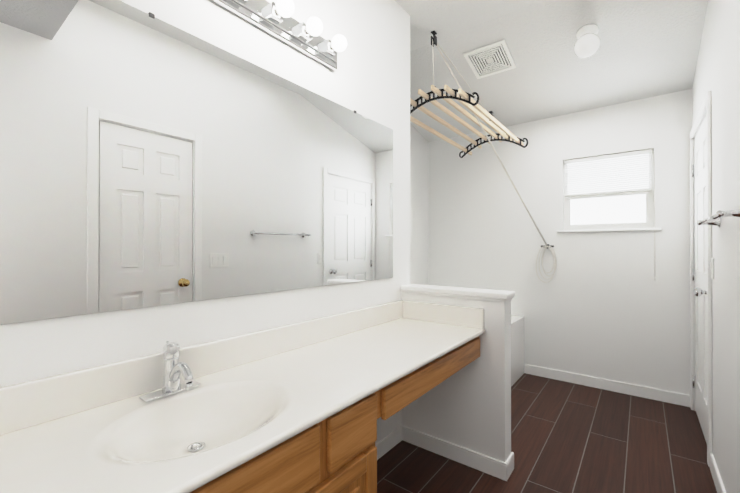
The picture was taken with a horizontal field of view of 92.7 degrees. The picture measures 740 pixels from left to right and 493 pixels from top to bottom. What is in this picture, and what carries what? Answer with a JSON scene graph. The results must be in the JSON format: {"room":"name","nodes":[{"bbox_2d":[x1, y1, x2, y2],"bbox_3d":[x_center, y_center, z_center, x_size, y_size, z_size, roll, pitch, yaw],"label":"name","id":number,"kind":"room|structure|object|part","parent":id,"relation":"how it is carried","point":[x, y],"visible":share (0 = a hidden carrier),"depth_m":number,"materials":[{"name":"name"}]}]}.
{"room":"bathroom","nodes":[
{"label":"bathroom","id":0,"kind":"room"},
{"bbox_2d":[0,0,409,443],"bbox_3d":[-0.612,-0.272,1.281,0.111,3.000,2.770,0,0,38],"label":"wall","id":1,"kind":"structure","parent":0,"point":[149,159],"depth_m":1.19,"materials":[{"name":"white paint"}]},
{"bbox_2d":[211,0,346,69],"bbox_3d":[-0.317,-0.935,1.463,0.155,0.116,0.645,0,0,38],"label":"sconce","id":2,"kind":"object","parent":1,"relation":"attached to","point":[277,20],"visible":0.98,"depth_m":1.48,"materials":[{"name":"silver metal"}]},
{"bbox_2d":[375,426,401,459],"bbox_3d":[-0.090,1.185,1.870,0.013,0.090,0.947,0,0,38],"label":"baseboard","id":3,"kind":"structure","parent":1,"relation":"attached to","point":[387,443],"depth_m":2.13,"materials":[{"name":"paint"}]},
{"bbox_2d":[410,124,427,284],"bbox_3d":[0.141,-0.266,3.479,0.100,3.000,1.830,0,0,38],"label":"wall","id":4,"kind":"structure","parent":0,"point":[418,208],"depth_m":3.91,"materials":[{"name":"paint"}]},
{"bbox_2d":[377,373,716,492],"bbox_3d":[0.264,1.279,1.693,2.470,0.100,4.500,0,0,38],"label":"floor","id":5,"kind":"structure","parent":0,"point":[567,437],"depth_m":2.11,"materials":[{"name":"tile"}]},
{"bbox_2d":[0,300,485,492],"bbox_3d":[-0.272,0.761,1.197,0.543,0.934,2.257,0,0,38],"label":"bathroom vanity","id":6,"kind":"object","parent":5,"relation":"on","point":[301,407],"visible":1,"depth_m":1.03,"materials":[{"name":"stone"}]},
{"bbox_2d":[139,341,200,402],"bbox_3d":[-0.571,0.370,1.052,0.158,0.154,0.160,0,0,38],"label":"faucet","id":7,"kind":"object","parent":6,"relation":"on","point":[172,391],"depth_m":1.06,"materials":[{"name":"silver metal"}]},
{"bbox_2d":[401,293,510,461],"bbox_3d":[0.491,0.755,2.107,0.646,0.950,0.110,0,0,38],"label":"wall","id":8,"kind":"structure","parent":5,"relation":"on","point":[468,406],"depth_m":1.95,"materials":[{"name":"paint"}]},
{"bbox_2d":[401,425,506,480],"bbox_3d":[0.459,1.185,2.053,0.659,0.090,0.013,0,0,38],"label":"baseboard","id":9,"kind":"structure","parent":8,"relation":"attached to","point":[476,460],"depth_m":2.02,"materials":[{"name":"paint"}]},
{"bbox_2d":[400,284,514,301],"bbox_3d":[0.498,0.272,2.103,0.664,0.047,0.146,0,0,38],"label":"wall cap","id":10,"kind":"object","parent":8,"relation":"on","point":[477,294],"visible":1,"depth_m":2.03,"materials":[{"name":"paint"}]},
{"bbox_2d":[505,452,513,479],"bbox_3d":[0.756,1.185,1.910,0.013,0.090,0.123,0,0,38],"label":"baseboard","id":11,"kind":"structure","parent":8,"relation":"attached to","point":[510,463],"depth_m":1.90,"materials":[{"name":"paint"}]},
{"bbox_2d":[511,315,523,386],"bbox_3d":[0.602,0.958,3.128,1.047,0.550,1.611,0,0,38],"label":"bathtub","id":12,"kind":"object","parent":5,"relation":"on","point":[517,347],"depth_m":3.26,"materials":[{"name":"ceramic"}]},
{"bbox_2d":[395,0,707,141],"bbox_3d":[0.462,-1.531,1.549,2.970,0.681,4.500,0,0,38],"label":"ceiling","id":13,"kind":"structure","parent":0,"point":[648,48],"depth_m":2.57,"materials":[{"name":"white paint"}]},
{"bbox_2d":[410,31,556,282],"bbox_3d":[0.935,-0.602,2.955,0.882,1.878,1.490,0,0,38],"label":"rack","id":14,"kind":"object","parent":13,"relation":"hanging from","point":[467,101],"visible":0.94,"depth_m":2.86,"materials":[{"name":"wood"}]},
{"bbox_2d":[463,39,515,78],"bbox_3d":[0.931,-1.444,2.738,0.310,0.012,0.310,0,-15,38],"label":"ceiling vent","id":15,"kind":"object","parent":13,"relation":"in","point":[490,59],"visible":1,"depth_m":2.73,"materials":[{"name":"white plastic"}]},
{"bbox_2d":[574,24,599,57],"bbox_3d":[1.447,-1.354,2.352,0.152,0.183,0.152,0,-15,38],"label":"ceiling light","id":16,"kind":"object","parent":13,"relation":"hanging from","point":[587,44],"visible":1,"depth_m":2.31,"materials":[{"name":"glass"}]},
{"bbox_2d":[428,89,691,394],"bbox_3d":[1.647,-0.266,3.409,2.370,3.000,0.100,0,0,38],"label":"wall","id":17,"kind":"structure","parent":0,"point":[604,305],"depth_m":3.18,"materials":[{"name":"paint"}]},
{"bbox_2d":[524,364,689,406],"bbox_3d":[1.990,1.188,3.070,1.218,0.090,0.013,0,0,38],"label":"baseboard","id":18,"kind":"structure","parent":17,"relation":"attached to","point":[641,391],"depth_m":3.01,"materials":[{"name":"paint"}]},
{"bbox_2d":[557,149,660,232],"bbox_3d":[2.055,-0.462,3.074,0.744,0.668,0.125,0,0,38],"label":"window","id":19,"kind":"structure","parent":17,"relation":"in","point":[622,211],"depth_m":3.07,"materials":[{"name":"paint"}]},
{"bbox_2d":[565,149,655,279],"bbox_3d":[2.054,-0.260,3.054,0.652,1.066,0.057,0,0,38],"label":"window blind","id":20,"kind":"object","parent":19,"relation":"attached to","point":[617,156],"visible":0.98,"depth_m":3.04,"materials":[{"name":"white plastic"}]},
{"bbox_2d":[692,0,739,492],"bbox_3d":[1.233,-0.273,1.014,0.100,3.000,4.400,0,0,38],"label":"wall","id":21,"kind":"structure","parent":0,"point":[717,73],"depth_m":1.66,"materials":[{"name":"paint"}]},
{"bbox_2d":[690,91,711,466],"bbox_3d":[2.197,0.181,2.315,0.164,2.100,0.930,0,0,38],"label":"door frame","id":22,"kind":"structure","parent":21,"relation":"in","point":[704,110],"depth_m":2.00,"materials":[{"name":"paint"}]},
{"bbox_3d":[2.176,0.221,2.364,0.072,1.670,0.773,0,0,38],"label":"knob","id":23,"kind":"part","parent":22,"relation":"part of","materials":[{"name":"white wood"}]},
{"bbox_2d":[695,117,706,442],"bbox_3d":[2.202,0.207,2.311,0.035,2.023,0.794,0,0,38],"label":"door","id":24,"kind":"structure","parent":22,"relation":"attached to","point":[700,301],"depth_m":2.37,"materials":[{"name":"paint"}]},
{"bbox_2d":[710,258,713,278],"bbox_3d":[1.870,0.120,1.930,0.010,0.114,0.070,0,0,38],"label":"light switch","id":25,"kind":"object","parent":21,"relation":"attached to","point":[712,267],"visible":1,"depth_m":1.91,"materials":[{"name":"white plastic"}]},
{"bbox_2d":[710,453,725,492],"bbox_3d":[1.488,1.183,1.432,0.013,0.090,1.296,0,0,38],"label":"baseboard","id":26,"kind":"structure","parent":21,"relation":"attached to","point":[718,482],"depth_m":1.80,"materials":[{"name":"paint"}]},
{"bbox_2d":[697,209,739,227],"bbox_3d":[1.516,-0.122,1.534,0.087,0.054,0.657,0,0,38],"label":"towel rail","id":27,"kind":"object","parent":21,"relation":"attached to","point":[715,219],"visible":1,"depth_m":1.41,"materials":[{"name":"silver metal"}]}
]}

